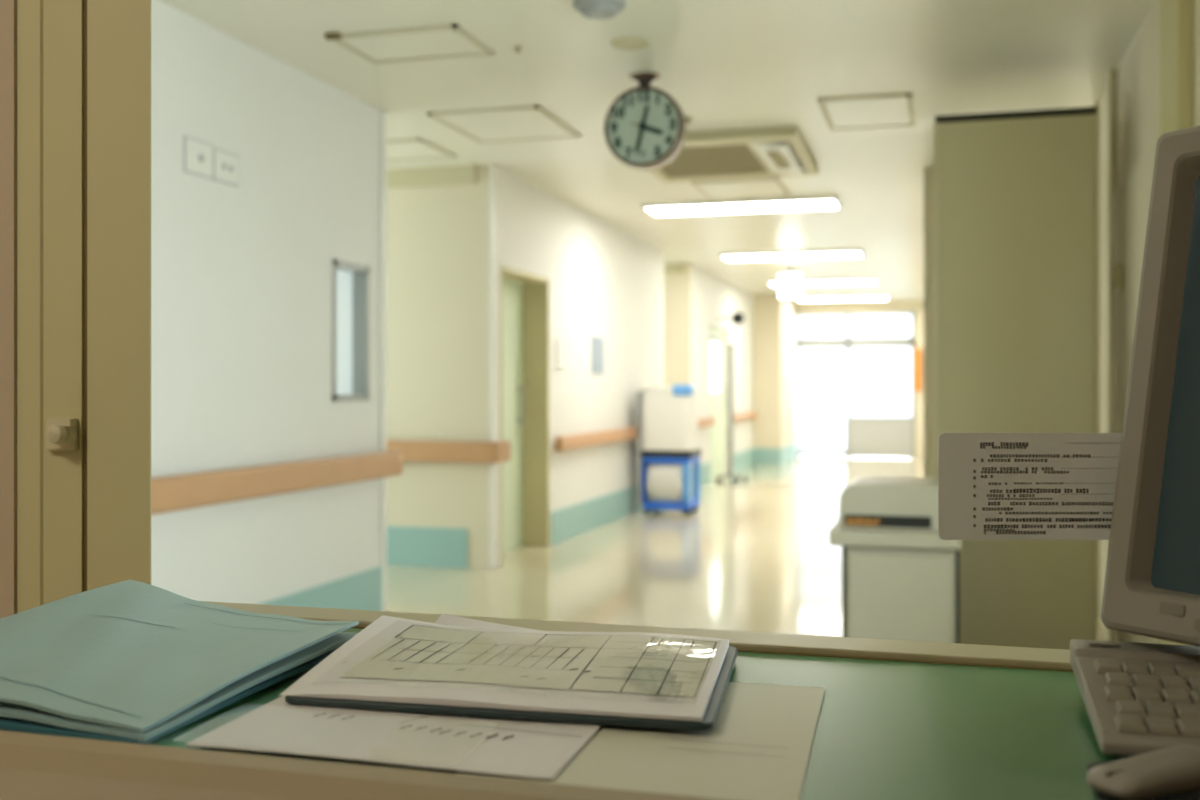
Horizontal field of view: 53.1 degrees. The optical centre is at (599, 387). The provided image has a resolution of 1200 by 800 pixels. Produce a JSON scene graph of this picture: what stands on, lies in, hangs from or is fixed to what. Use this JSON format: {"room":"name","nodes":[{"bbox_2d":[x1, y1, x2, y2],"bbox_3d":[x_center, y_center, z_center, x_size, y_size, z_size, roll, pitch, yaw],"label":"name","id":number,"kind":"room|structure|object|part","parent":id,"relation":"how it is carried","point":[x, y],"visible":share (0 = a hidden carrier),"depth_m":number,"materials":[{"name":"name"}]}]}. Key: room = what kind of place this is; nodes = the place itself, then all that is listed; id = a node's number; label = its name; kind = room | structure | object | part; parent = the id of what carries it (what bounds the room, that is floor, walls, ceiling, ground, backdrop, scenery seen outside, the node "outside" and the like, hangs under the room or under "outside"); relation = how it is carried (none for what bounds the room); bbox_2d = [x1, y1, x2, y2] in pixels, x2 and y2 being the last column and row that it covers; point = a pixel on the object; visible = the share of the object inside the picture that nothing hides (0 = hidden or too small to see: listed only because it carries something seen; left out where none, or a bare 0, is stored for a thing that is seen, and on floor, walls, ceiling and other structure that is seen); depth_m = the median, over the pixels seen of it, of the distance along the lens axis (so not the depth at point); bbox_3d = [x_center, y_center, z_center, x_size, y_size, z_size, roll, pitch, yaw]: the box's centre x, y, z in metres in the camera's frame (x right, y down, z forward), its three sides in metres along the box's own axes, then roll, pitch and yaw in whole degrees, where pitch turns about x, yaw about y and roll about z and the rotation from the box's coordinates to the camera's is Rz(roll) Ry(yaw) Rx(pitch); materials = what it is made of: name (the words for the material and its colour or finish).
{"room":"hospital interior","nodes":[
{"label":"hospital interior","id":0,"kind":"room"},
{"bbox_2d":[0,0,16,618],"bbox_3d":[-1.563,-0.590,1.653,1.845,1.780,0.020,0,0,16],"label":"wall","id":1,"kind":"structure","parent":0,"point":[8,8],"depth_m":1.39,"materials":[{"name":"beige paint"}]},
{"bbox_2d":[151,0,379,603],"bbox_3d":[-1.902,-0.140,4.189,0.200,2.680,4.710,0,0,16],"label":"wall","id":2,"kind":"structure","parent":0,"point":[241,276],"depth_m":5.21,"materials":[{"name":"paint"}]},
{"bbox_2d":[184,135,212,179],"bbox_3d":[-1.608,-0.925,4.822,0.018,0.142,0.192,0,0,16],"label":"wall socket","id":3,"kind":"object","parent":2,"relation":"attached to","point":[198,155],"visible":1,"depth_m":4.81,"materials":[{"name":"white plastic"}]},
{"bbox_2d":[213,147,238,186],"bbox_3d":[-1.555,-0.920,5.005,0.018,0.132,0.182,0,0,16],"label":"wall socket","id":4,"kind":"object","parent":2,"relation":"attached to","point":[225,164],"visible":1,"depth_m":4.99,"materials":[{"name":"white plastic"}]},
{"bbox_2d":[151,450,402,514],"bbox_3d":[-1.735,0.402,4.253,0.085,0.134,4.625,0,0,16],"label":"handrail","id":5,"kind":"object","parent":2,"relation":"attached to","point":[194,490],"visible":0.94,"depth_m":5.15,"materials":[{"name":"brown wood"}]},
{"bbox_2d":[261,566,381,610],"bbox_3d":[-1.804,1.073,4.148,0.012,0.253,4.645,0,0,16],"label":"baseboard","id":6,"kind":"structure","parent":2,"relation":"attached to","point":[361,590],"depth_m":6.00,"materials":[{"name":"teal paint"}]},
{"bbox_2d":[332,259,369,400],"bbox_3d":[-1.304,-0.283,6.083,0.108,0.697,0.380,0,0,16],"label":"window","id":7,"kind":"structure","parent":2,"relation":"in","point":[350,281],"depth_m":6.20,"materials":[{"name":"white glass"}]},
{"bbox_2d":[380,110,386,610],"bbox_3d":[-1.157,-0.140,6.408,0.012,2.680,0.057,0,0,16],"label":"trim","id":8,"kind":"structure","parent":2,"relation":"attached to","point":[383,114],"depth_m":6.40,"materials":[{"name":"white plastic"}]},
{"bbox_2d":[387,165,488,568],"bbox_3d":[-2.207,-0.140,8.436,3.120,2.680,0.110,0,0,16],"label":"wall","id":9,"kind":"structure","parent":0,"point":[438,236],"depth_m":8.06,"materials":[{"name":"beige paint"}]},
{"bbox_2d":[387,526,467,567],"bbox_3d":[-2.303,1.069,8.400,2.955,0.262,0.012,0,0,16],"label":"baseboard","id":10,"kind":"structure","parent":9,"relation":"attached to","point":[407,546],"depth_m":8.07,"materials":[{"name":"teal paint"}]},
{"bbox_2d":[387,164,476,187],"bbox_3d":[-2.275,-1.420,8.378,3.020,0.120,0.040,0,0,16],"label":"trim","id":11,"kind":"structure","parent":9,"relation":"attached to","point":[457,174],"depth_m":8.03,"materials":[{"name":"beige paint"}]},
{"bbox_2d":[387,440,510,462],"bbox_3d":[-1.980,0.423,8.348,2.805,0.140,0.235,0,0,16],"label":"handrail","id":12,"kind":"object","parent":9,"relation":"attached to","point":[412,451],"visible":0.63,"depth_m":7.95,"materials":[{"name":"brown wood"}]},
{"bbox_2d":[489,165,496,568],"bbox_3d":[-0.713,-0.140,7.989,0.022,2.680,0.090,0,0,16],"label":"trim","id":13,"kind":"structure","parent":9,"relation":"attached to","point":[492,169],"depth_m":7.95,"materials":[{"name":"white plastic"}]},
{"bbox_2d":[497,168,663,565],"bbox_3d":[-0.147,-0.140,10.510,0.300,2.680,5.010,0,0,16],"label":"wall","id":14,"kind":"structure","parent":0,"point":[606,281],"depth_m":10.11,"materials":[{"name":"paint"}]},
{"bbox_2d":[500,265,548,564],"bbox_3d":[-0.674,0.185,8.659,0.304,2.030,1.040,0,0,16],"label":"door","id":15,"kind":"structure","parent":14,"relation":"in","point":[524,296],"depth_m":9.10,"materials":[{"name":"paint"}]},
{"bbox_3d":[-0.596,0.125,9.021,0.045,0.310,0.020,0,0,16],"label":"handle","id":16,"kind":"part","parent":15,"relation":"part of","materials":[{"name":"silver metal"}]},
{"bbox_2d":[556,339,565,367],"bbox_3d":[-0.305,-0.270,9.390,0.012,0.220,0.210,0,0,16],"label":"notice","id":17,"kind":"object","parent":14,"relation":"attached to","point":[560,344],"visible":1,"depth_m":9.37,"materials":[{"name":"paper"}]},
{"bbox_2d":[550,485,642,544],"bbox_3d":[0.160,1.075,11.015,0.012,0.250,3.870,0,0,16],"label":"baseboard","id":18,"kind":"structure","parent":14,"relation":"attached to","point":[571,521],"depth_m":10.18,"materials":[{"name":"green paint"}]},
{"bbox_2d":[555,427,637,450],"bbox_3d":[0.181,0.428,10.957,0.085,0.112,3.730,0,0,16],"label":"handrail","id":19,"kind":"object","parent":14,"relation":"attached to","point":[562,443],"visible":0.67,"depth_m":10.01,"materials":[{"name":"brown wood"}]},
{"bbox_2d":[592,336,603,373],"bbox_3d":[-0.019,-0.280,10.390,0.012,0.320,0.330,0,0,16],"label":"notice","id":20,"kind":"object","parent":14,"relation":"attached to","point":[597,342],"visible":1,"depth_m":10.36,"materials":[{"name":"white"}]},
{"bbox_2d":[159,0,1154,302],"bbox_3d":[0.619,-1.540,9.444,8.400,0.120,23.700,0,0,16],"label":"ceiling","id":21,"kind":"structure","parent":0,"point":[727,64],"depth_m":5.74,"materials":[{"name":"paint"}]},
{"bbox_2d":[325,24,493,63],"bbox_3d":[-0.807,-1.470,5.145,0.580,0.020,0.450,0,0,16],"label":"ceiling hatch","id":22,"kind":"object","parent":21,"relation":"attached to","point":[441,41],"visible":1,"depth_m":5.14,"materials":[{"name":"beige"}]},
{"bbox_3d":[-0.803,-1.476,5.159,0.516,0.008,0.356,0,0,16],"label":"panel","id":23,"kind":"part","parent":22,"relation":"part of","materials":[{"name":"paint"}]},
{"bbox_2d":[387,138,456,161],"bbox_3d":[-1.264,-1.474,7.460,0.570,0.012,0.550,0,0,16],"label":"ceiling hatch","id":24,"kind":"object","parent":21,"relation":"attached to","point":[405,149],"visible":0.51,"depth_m":7.47,"materials":[{"name":"beige"}]},
{"bbox_3d":[-1.264,-1.476,7.460,0.506,0.008,0.486,0,0,16],"label":"panel","id":25,"kind":"part","parent":24,"relation":"part of","materials":[{"name":"paint"}]},
{"bbox_2d":[427,105,579,142],"bbox_3d":[-0.523,-1.474,6.738,0.630,0.012,0.770,0,0,16],"label":"ceiling hatch","id":26,"kind":"object","parent":21,"relation":"attached to","point":[521,123],"visible":1,"depth_m":6.70,"materials":[{"name":"beige"}]},
{"bbox_2d":[514,47,520,52],"bbox_3d":[-0.359,-1.470,5.220,0.032,0.020,0.032,0,0,16],"label":"sprinkler","id":27,"kind":"object","parent":21,"relation":"attached to","point":[516,49],"visible":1,"depth_m":5.21,"materials":[{"name":"beige metal"}]},
{"bbox_2d":[573,0,625,18],"bbox_3d":[-0.002,-1.450,4.577,0.200,0.060,0.200,0,0,16],"label":"smoke detector","id":28,"kind":"object","parent":21,"relation":"attached to","point":[592,9],"visible":1,"depth_m":4.53,"materials":[{"name":"grey plastic"}]},
{"bbox_3d":[-0.002,-1.464,4.577,0.200,0.033,0.200,0,0,16],"label":"plate","id":29,"kind":"part","parent":28,"relation":"part of","materials":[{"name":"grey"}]},
{"bbox_2d":[611,37,648,49],"bbox_3d":[0.128,-1.470,5.143,0.160,0.020,0.160,0,0,16],"label":"ceiling speaker","id":30,"kind":"object","parent":21,"relation":"attached to","point":[626,43],"visible":1,"depth_m":5.11,"materials":[{"name":"beige plastic"}]},
{"bbox_2d":[604,72,685,169],"bbox_3d":[0.212,-1.260,5.691,0.384,0.440,0.150,0,0,16],"label":"wall clock","id":31,"kind":"object","parent":21,"relation":"hanging from","point":[645,127],"visible":1,"depth_m":5.65,"materials":[{"name":"brown"}]},
{"bbox_3d":[0.212,-1.442,5.691,0.056,0.047,0.056,0,0,16],"label":"stem","id":32,"kind":"part","parent":31,"relation":"part of","materials":[{"name":"black plastic"}]},
{"bbox_2d":[685,117,691,124],"bbox_3d":[0.461,-1.465,6.597,0.090,0.030,0.090,0,0,16],"label":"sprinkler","id":33,"kind":"object","parent":21,"relation":"attached to","point":[688,120],"visible":0.35,"depth_m":6.57,"materials":[{"name":"beige metal"}]},
{"bbox_2d":[649,126,818,182],"bbox_3d":[0.777,-1.441,7.558,1.060,0.078,1.320,0,0,16],"label":"air conditioner","id":34,"kind":"object","parent":21,"relation":"attached to","point":[777,151],"visible":0.79,"depth_m":7.42,"materials":[{"name":"beige plastic"}]},
{"bbox_2d":[658,144,767,176],"bbox_3d":[0.661,-1.456,7.590,0.680,0.048,1.000,0,0,16],"label":"grille","id":35,"kind":"object","parent":34,"relation":"attached to","point":[725,160],"depth_m":7.63,"materials":[{"name":"beige plastic"}]},
{"bbox_2d":[768,142,802,166],"bbox_3d":[1.118,-1.470,7.460,0.210,0.020,1.000,0,0,16],"label":"outlet","id":36,"kind":"object","parent":34,"relation":"attached to","point":[782,143],"depth_m":7.35,"materials":[{"name":"white plastic"}]},
{"bbox_2d":[691,178,790,199],"bbox_3d":[1.059,-1.474,8.907,0.620,0.012,0.790,0,0,16],"label":"ceiling hatch","id":37,"kind":"object","parent":21,"relation":"attached to","point":[761,187],"visible":1,"depth_m":8.85,"materials":[{"name":"beige"}]},
{"bbox_2d":[642,196,840,215],"bbox_3d":[1.138,-1.462,9.659,1.540,0.035,0.440,0,0,16],"label":"recessed light","id":38,"kind":"object","parent":21,"relation":"in","point":[820,202],"visible":1,"depth_m":9.59,"materials":[{"name":"white plastic"}]},
{"bbox_2d":[647,201,837,214],"bbox_3d":[1.138,-1.464,9.659,1.500,0.029,0.400,0,0,16],"label":"diffuser","id":39,"kind":"object","parent":38,"relation":"attached to","point":[705,207],"depth_m":9.62,"materials":[{"name":"white plastic"}]},
{"bbox_2d":[779,266,801,298],"bbox_3d":[2.305,-1.280,14.523,0.270,0.400,0.105,0,0,16],"label":"hanging sign","id":40,"kind":"object","parent":21,"relation":"hanging from","point":[790,285],"visible":1,"depth_m":14.47,"materials":[{"name":"white plastic"}]},
{"bbox_2d":[720,249,863,260],"bbox_3d":[2.117,-1.462,13.228,1.520,0.035,0.440,0,0,16],"label":"recessed light","id":41,"kind":"object","parent":21,"relation":"in","point":[858,252],"visible":1,"depth_m":13.13,"materials":[{"name":"white plastic"}]},
{"bbox_2d":[724,253,860,259],"bbox_3d":[2.117,-1.464,13.228,1.480,0.029,0.400,0,0,16],"label":"diffuser","id":42,"kind":"object","parent":41,"relation":"attached to","point":[729,256],"depth_m":13.19,"materials":[{"name":"white plastic"}]},
{"bbox_2d":[768,278,877,285],"bbox_3d":[3.079,-1.462,16.593,1.460,0.035,0.440,0,0,16],"label":"recessed light","id":43,"kind":"object","parent":21,"relation":"in","point":[866,280],"visible":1,"depth_m":16.49,"materials":[{"name":"white plastic"}]},
{"bbox_2d":[770,281,874,285],"bbox_3d":[3.079,-1.464,16.593,1.420,0.029,0.400,0,0,16],"label":"diffuser","id":44,"kind":"object","parent":43,"relation":"attached to","point":[773,283],"depth_m":16.55,"materials":[{"name":"white"}]},
{"bbox_2d":[796,295,888,300],"bbox_3d":[3.955,-1.462,19.567,1.450,0.035,0.440,0,0,16],"label":"recessed light","id":45,"kind":"object","parent":21,"relation":"in","point":[878,297],"visible":0.89,"depth_m":19.44,"materials":[{"name":"white plastic"}]},
{"bbox_2d":[798,298,886,300],"bbox_3d":[3.955,-1.464,19.567,1.410,0.029,0.400,0,0,16],"label":"diffuser","id":46,"kind":"object","parent":45,"relation":"attached to","point":[803,299],"depth_m":19.66,"materials":[{"name":"white"}]},
{"bbox_2d":[817,93,914,130],"bbox_3d":[1.440,-1.474,6.437,0.470,0.012,0.730,0,0,16],"label":"ceiling hatch","id":47,"kind":"object","parent":21,"relation":"attached to","point":[877,111],"visible":1,"depth_m":6.39,"materials":[{"name":"beige"}]},
{"bbox_2d":[664,263,691,488],"bbox_3d":[-0.415,-0.140,14.705,3.120,2.680,0.050,0,0,16],"label":"wall","id":48,"kind":"structure","parent":0,"point":[677,287],"depth_m":14.29,"materials":[{"name":"beige paint"}]},
{"bbox_2d":[664,263,683,273],"bbox_3d":[-0.465,-1.420,14.673,3.040,0.120,0.040,0,0,16],"label":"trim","id":49,"kind":"structure","parent":48,"relation":"attached to","point":[677,268],"depth_m":14.27,"materials":[{"name":"beige"}]},
{"bbox_2d":[692,264,752,466],"bbox_3d":[1.614,-0.140,16.673,0.300,2.680,4.850,0,0,16],"label":"wall","id":50,"kind":"structure","parent":0,"point":[713,297],"depth_m":16.30,"materials":[{"name":"paint"}]},
{"bbox_2d":[699,417,714,427],"bbox_3d":[1.291,0.425,14.842,0.085,0.112,1.050,0,0,16],"label":"handrail","id":51,"kind":"object","parent":50,"relation":"attached to","point":[710,421],"visible":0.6,"depth_m":14.78,"materials":[{"name":"brown wood"}]},
{"bbox_2d":[709,323,727,478],"bbox_3d":[1.445,0.185,16.072,0.305,2.030,1.400,0,0,16],"label":"door","id":52,"kind":"structure","parent":50,"relation":"in","point":[718,335],"depth_m":16.23,"materials":[{"name":"white plastic"}]},
{"bbox_3d":[1.525,-0.300,15.945,0.018,0.780,0.780,0,0,16],"label":"pane frame","id":53,"kind":"part","parent":52,"relation":"part of","materials":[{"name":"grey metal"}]},
{"bbox_3d":[1.522,-0.275,15.946,0.008,0.650,0.700,0,0,16],"label":"pane","id":54,"kind":"part","parent":52,"relation":"part of","materials":[{"name":"white glass"}]},
{"bbox_2d":[719,312,743,324],"bbox_3d":[1.762,-0.930,16.033,0.335,0.170,0.120,0,0,16],"label":"security camera","id":55,"kind":"object","parent":50,"relation":"attached to","point":[737,318],"visible":1,"depth_m":15.97,"materials":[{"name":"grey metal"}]},
{"bbox_2d":[734,412,757,421],"bbox_3d":[2.143,0.425,17.822,0.085,0.112,2.150,0,0,16],"label":"handrail","id":56,"kind":"object","parent":50,"relation":"attached to","point":[750,415],"visible":0.81,"depth_m":17.66,"materials":[{"name":"brown wood"}]},
{"bbox_2d":[387,457,1106,640],"bbox_3d":[0.619,1.250,9.444,8.400,0.100,23.700,0,0,16],"label":"floor","id":57,"kind":"structure","parent":0,"point":[756,554],"depth_m":7.93,"materials":[{"name":"tile"}]},
{"bbox_2d":[0,601,1072,799],"bbox_3d":[0.472,0.715,0.771,2.215,0.970,0.556,0,0,16],"label":"desk edge","id":58,"kind":"structure","parent":57,"relation":"on","point":[32,766],"depth_m":0.75,"materials":[{"name":"beige"}]},
{"bbox_2d":[0,628,1128,799],"bbox_3d":[0.405,0.241,0.803,2.062,0.002,0.403,0,0,16],"label":"desk mat","id":59,"kind":"object","parent":58,"relation":"on","point":[885,730],"visible":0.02,"depth_m":0.85,"materials":[{"name":"green plastic"}]},
{"bbox_2d":[0,646,340,743],"bbox_3d":[-0.382,0.231,0.978,0.249,0.017,0.302,0,0,16],"label":"folder","id":60,"kind":"object","parent":59,"relation":"on","point":[6,723],"visible":0.1,"depth_m":0.83,"materials":[{"name":"teal"}]},
{"bbox_2d":[0,632,357,740],"bbox_3d":[-0.379,0.221,0.980,0.252,0.030,0.302,0,0,16],"label":"folder","id":61,"kind":"object","parent":60,"relation":"on","point":[12,710],"visible":0.17,"depth_m":0.85,"materials":[{"name":"teal paper"}]},
{"bbox_2d":[0,579,358,731],"bbox_3d":[-0.381,0.208,0.982,0.248,0.046,0.302,0,0,16],"label":"folder","id":62,"kind":"object","parent":61,"relation":"on","point":[133,655],"visible":1,"depth_m":0.96,"materials":[{"name":"teal"}]},
{"bbox_2d":[185,695,601,779],"bbox_3d":[-0.115,0.236,0.903,0.263,0.002,0.297,0,0,16],"label":"paper sheet","id":63,"kind":"object","parent":59,"relation":"on","point":[487,745],"visible":0.55,"depth_m":0.81,"materials":[{"name":"grey paper"}]},
{"bbox_2d":[280,615,737,730],"bbox_3d":[-0.057,0.220,0.980,0.332,0.029,0.255,0,0,13],"label":"clipboard","id":64,"kind":"object","parent":63,"relation":"on","point":[632,679],"visible":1,"depth_m":0.93,"materials":[{"name":"grey"}]},
{"bbox_2d":[435,613,542,630],"bbox_3d":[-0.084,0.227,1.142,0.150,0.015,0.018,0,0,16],"label":"paper sheet","id":65,"kind":"object","parent":59,"relation":"on","point":[446,619],"visible":0.52,"depth_m":1.15,"materials":[{"name":"grey paper"}]},
{"bbox_2d":[455,682,824,799],"bbox_3d":[0.044,0.239,0.846,0.220,0.002,0.279,0,0,16],"label":"paper sheet","id":66,"kind":"object","parent":59,"relation":"on","point":[758,745],"visible":0.63,"depth_m":0.78,"materials":[{"name":"beige paper"}]},
{"bbox_2d":[1070,639,1199,756],"bbox_3d":[0.472,0.220,0.831,0.254,0.040,0.202,0,0,16],"label":"keyboard","id":67,"kind":"object","parent":59,"relation":"on","point":[1139,698],"visible":1,"depth_m":0.84,"materials":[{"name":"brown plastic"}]},
{"bbox_2d":[1087,761,1199,799],"bbox_3d":[0.412,0.238,0.665,0.254,0.003,0.139,0,0,16],"label":"mouse pad","id":68,"kind":"object","parent":59,"relation":"on","point":[1193,794],"visible":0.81,"depth_m":0.70,"materials":[{"name":"black plastic"}]},
{"bbox_2d":[1087,745,1199,799],"bbox_3d":[0.334,0.228,0.716,0.095,0.018,0.034,0,0,-24],"label":"computer mouse","id":69,"kind":"object","parent":68,"relation":"on","point":[1174,769],"visible":1,"depth_m":0.70,"materials":[{"name":"brown plastic"}]},
{"bbox_2d":[1101,126,1199,646],"bbox_3d":[0.668,0.012,0.868,0.400,0.443,0.420,0,0,-30],"label":"computer monitor","id":70,"kind":"object","parent":59,"relation":"on","point":[1152,583],"visible":1,"depth_m":0.94,"materials":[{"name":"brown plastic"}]},
{"bbox_2d":[938,433,1121,539],"bbox_3d":[0.361,0.081,0.983,0.168,0.088,0.002,0,0,0],"label":"notice sheet","id":71,"kind":"object","parent":70,"relation":"attached to","point":[992,486],"visible":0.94,"depth_m":0.98,"materials":[{"name":"white paper"}]},
{"bbox_2d":[638,385,700,515],"bbox_3d":[0.669,0.584,11.508,0.520,1.232,0.522,0,0,16],"label":"cart","id":72,"kind":"object","parent":57,"relation":"on","point":[668,415],"visible":1,"depth_m":11.28,"materials":[{"name":"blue plastic"}]},
{"bbox_3d":[0.434,0.565,11.576,0.032,1.070,0.480,0,0,16],"label":"panel","id":73,"kind":"part","parent":72,"relation":"part of","materials":[{"name":"grey plastic"}]},
{"bbox_3d":[0.417,0.895,11.347,0.025,0.370,0.050,0,0,16],"label":"post","id":74,"kind":"part","parent":72,"relation":"part of","materials":[{"name":"blue plastic"}]},
{"bbox_3d":[0.680,-0.003,11.511,0.460,0.045,0.490,0,0,16],"label":"lid","id":75,"kind":"part","parent":72,"relation":"part of","materials":[{"name":"white plastic"}]},
{"bbox_2d":[641,448,700,457],"bbox_3d":[0.688,0.620,11.504,0.480,0.064,0.520,0,0,16],"label":"tray","id":76,"kind":"object","parent":72,"relation":"on","point":[645,452],"depth_m":11.27,"materials":[{"name":"white plastic"}]},
{"bbox_3d":[0.688,0.677,11.504,0.460,0.065,0.500,0,0,16],"label":"frame","id":77,"kind":"part","parent":72,"relation":"part of","materials":[{"name":"blue plastic"}]},
{"bbox_3d":[0.688,1.115,11.504,0.460,0.070,0.500,0,0,16],"label":"frame","id":78,"kind":"part","parent":72,"relation":"part of","materials":[{"name":"blue plastic"}]},
{"bbox_3d":[0.814,0.895,11.234,0.070,0.370,0.050,0,0,16],"label":"post","id":79,"kind":"part","parent":72,"relation":"part of","materials":[{"name":"blue plastic"}]},
{"bbox_3d":[0.937,0.895,11.667,0.070,0.370,0.050,0,0,16],"label":"post","id":80,"kind":"part","parent":72,"relation":"part of","materials":[{"name":"blue plastic"}]},
{"bbox_2d":[716,344,747,481],"bbox_3d":[1.703,0.320,15.426,0.388,1.760,0.386,0,0,16],"label":"pole stand","id":81,"kind":"object","parent":57,"relation":"on","point":[731,347],"visible":1,"depth_m":15.40,"materials":[{"name":"grey metal"}]},
{"bbox_2d":[829,476,960,642],"bbox_3d":[1.261,0.797,5.103,0.520,0.805,0.535,0,0,16],"label":"cabinet","id":82,"kind":"object","parent":57,"relation":"on","point":[900,580],"visible":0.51,"depth_m":4.86,"materials":[{"name":"beige plastic"}]},
{"bbox_3d":[1.067,0.907,5.160,0.015,0.505,0.450,0,0,16],"label":"panel","id":83,"kind":"part","parent":82,"relation":"part of","materials":[{"name":"beige plastic"}]},
{"bbox_3d":[1.215,0.907,4.866,0.406,0.465,0.015,0,0,16],"label":"door","id":84,"kind":"part","parent":82,"relation":"part of","materials":[{"name":"beige"}]},
{"bbox_3d":[1.498,0.907,5.037,0.015,0.505,0.450,0,0,16],"label":"panel","id":85,"kind":"part","parent":82,"relation":"part of","materials":[{"name":"beige plastic"}]},
{"bbox_2d":[934,106,1096,649],"bbox_3d":[1.877,-0.006,5.477,0.678,2.412,0.476,0,0,16],"label":"cabinet","id":86,"kind":"object","parent":57,"relation":"on","point":[1015,191],"visible":0.73,"depth_m":5.25,"materials":[{"name":"green paint"}]},
{"bbox_2d":[753,294,795,447],"bbox_3d":[2.771,-0.140,19.957,0.720,2.680,2.100,0,0,16],"label":"wall","id":87,"kind":"structure","parent":0,"point":[774,318],"depth_m":18.94,"materials":[{"name":"beige paint"}]},
{"bbox_2d":[692,443,795,488],"bbox_3d":[2.241,1.075,17.534,0.432,0.250,6.850,0,0,16],"label":"baseboard","id":88,"kind":"structure","parent":87,"relation":"attached to","point":[761,455],"depth_m":18.85,"materials":[{"name":"green paint"}]},
{"bbox_2d":[796,300,923,458],"bbox_3d":[4.688,-0.140,20.605,2.610,2.680,0.200,0,0,16],"label":"wall","id":89,"kind":"structure","parent":0,"point":[870,306],"depth_m":20.34,"materials":[{"name":"beige paint"}]},
{"bbox_2d":[796,311,914,458],"bbox_3d":[4.397,-0.050,20.678,2.010,2.500,0.080,0,0,16],"label":"window frame","id":90,"kind":"structure","parent":89,"relation":"in","point":[879,437],"depth_m":20.60,"materials":[{"name":"white metal"}]},
{"bbox_3d":[4.811,0.865,20.560,1.030,0.650,0.060,0,0,16],"label":"panel","id":91,"kind":"part","parent":90,"relation":"part of","materials":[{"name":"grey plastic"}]},
{"bbox_2d":[914,348,920,390],"bbox_3d":[5.364,-0.310,20.276,0.120,0.720,0.059,0,0,16],"label":"wall sign","id":92,"kind":"object","parent":89,"relation":"attached to","point":[917,351],"visible":1,"depth_m":20.25,"materials":[{"name":"orange paint"}]},
{"bbox_2d":[1099,0,1199,627],"bbox_3d":[1.962,-0.140,3.662,0.200,2.680,5.780,0,0,16],"label":"wall","id":93,"kind":"structure","parent":0,"point":[1138,74],"depth_m":5.22,"materials":[{"name":"beige paint"}]},
{"bbox_2d":[1093,103,1098,618],"bbox_3d":[2.592,-0.140,6.269,0.022,2.680,0.080,0,0,16],"label":"trim","id":94,"kind":"structure","parent":93,"relation":"attached to","point":[1095,104],"depth_m":6.23,"materials":[{"name":"beige"}]},
{"bbox_2d":[1106,70,1116,640],"bbox_3d":[2.404,-0.140,5.636,0.035,2.680,0.120,0,0,16],"label":"trim","id":95,"kind":"structure","parent":93,"relation":"attached to","point":[1111,79],"depth_m":5.58,"materials":[{"name":"beige"}]},
{"bbox_2d":[1114,146,1159,643],"bbox_3d":[2.214,0.147,4.999,0.049,2.095,1.130,0,0,16],"label":"door","id":96,"kind":"structure","parent":93,"relation":"in","point":[1132,198],"depth_m":5.17,"materials":[{"name":"beige paint"}]},
{"bbox_2d":[1160,0,1193,645],"bbox_3d":[1.939,-0.140,4.037,0.050,2.680,0.330,0,0,16],"label":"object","id":97,"kind":"structure","parent":93,"relation":"attached to","point":[1176,16],"depth_m":3.90,"materials":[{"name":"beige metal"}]},
{"bbox_3d":[-0.345,0.750,1.305,4.380,0.900,0.020,0,0,16],"label":"wall","id":98,"kind":"structure","parent":0,"visible":0},
{"bbox_2d":[17,0,82,612],"bbox_3d":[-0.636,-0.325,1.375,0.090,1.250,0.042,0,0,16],"label":"door","id":99,"kind":"structure","parent":98,"relation":"in","point":[49,32],"depth_m":1.39,"materials":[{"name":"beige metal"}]},
{"bbox_3d":[-0.610,0.051,1.358,0.032,0.031,0.024,0,0,16],"label":"knob","id":100,"kind":"part","parent":99,"relation":"part of","materials":[{"name":"beige"}]},
{"bbox_3d":[-0.616,0.053,1.375,0.039,0.038,0.010,0,0,16],"label":"plate","id":101,"kind":"part","parent":99,"relation":"part of","materials":[{"name":"paint"}]},
{"bbox_2d":[83,0,86,591],"bbox_3d":[-0.586,-0.325,1.378,0.010,1.250,0.007,0,0,16],"label":"trim","id":102,"kind":"structure","parent":98,"relation":"attached to","point":[84,1],"depth_m":1.38,"materials":[{"name":"brown wood"}]},
{"bbox_2d":[87,0,150,590],"bbox_3d":[-0.541,-0.325,1.361,0.086,1.250,0.017,0,0,16],"label":"trim","id":103,"kind":"structure","parent":98,"relation":"attached to","point":[118,31],"depth_m":1.36,"materials":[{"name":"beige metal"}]},
{"bbox_3d":[3.934,-0.140,13.582,0.200,2.680,13.720,0,0,16],"label":"wall","id":104,"kind":"structure","parent":0,"visible":0},
{"bbox_2d":[924,167,924,476],"bbox_3d":[2.181,-0.140,8.066,0.008,2.680,0.030,0,0,16],"label":"trim","id":105,"kind":"structure","parent":104,"relation":"attached to","point":[924,167],"depth_m":8.05,"materials":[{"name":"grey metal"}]},
{"bbox_2d":[925,168,933,477],"bbox_3d":[2.248,-0.140,8.172,0.068,2.680,0.250,0,0,16],"label":"trim","id":106,"kind":"structure","parent":104,"relation":"attached to","point":[929,172],"depth_m":8.05,"materials":[{"name":"beige"}]},
{"label":"outside","id":107,"kind":"structure","parent":0,"visible":0},
{"bbox_2d":[800,422,876,457],"bbox_3d":[9.097,1.290,31.826,18.000,0.060,23.800,0,0,16],"label":"ground","id":108,"kind":"structure","parent":107,"point":[814,436],"depth_m":30.54,"materials":[{"name":"white"}]}
]}

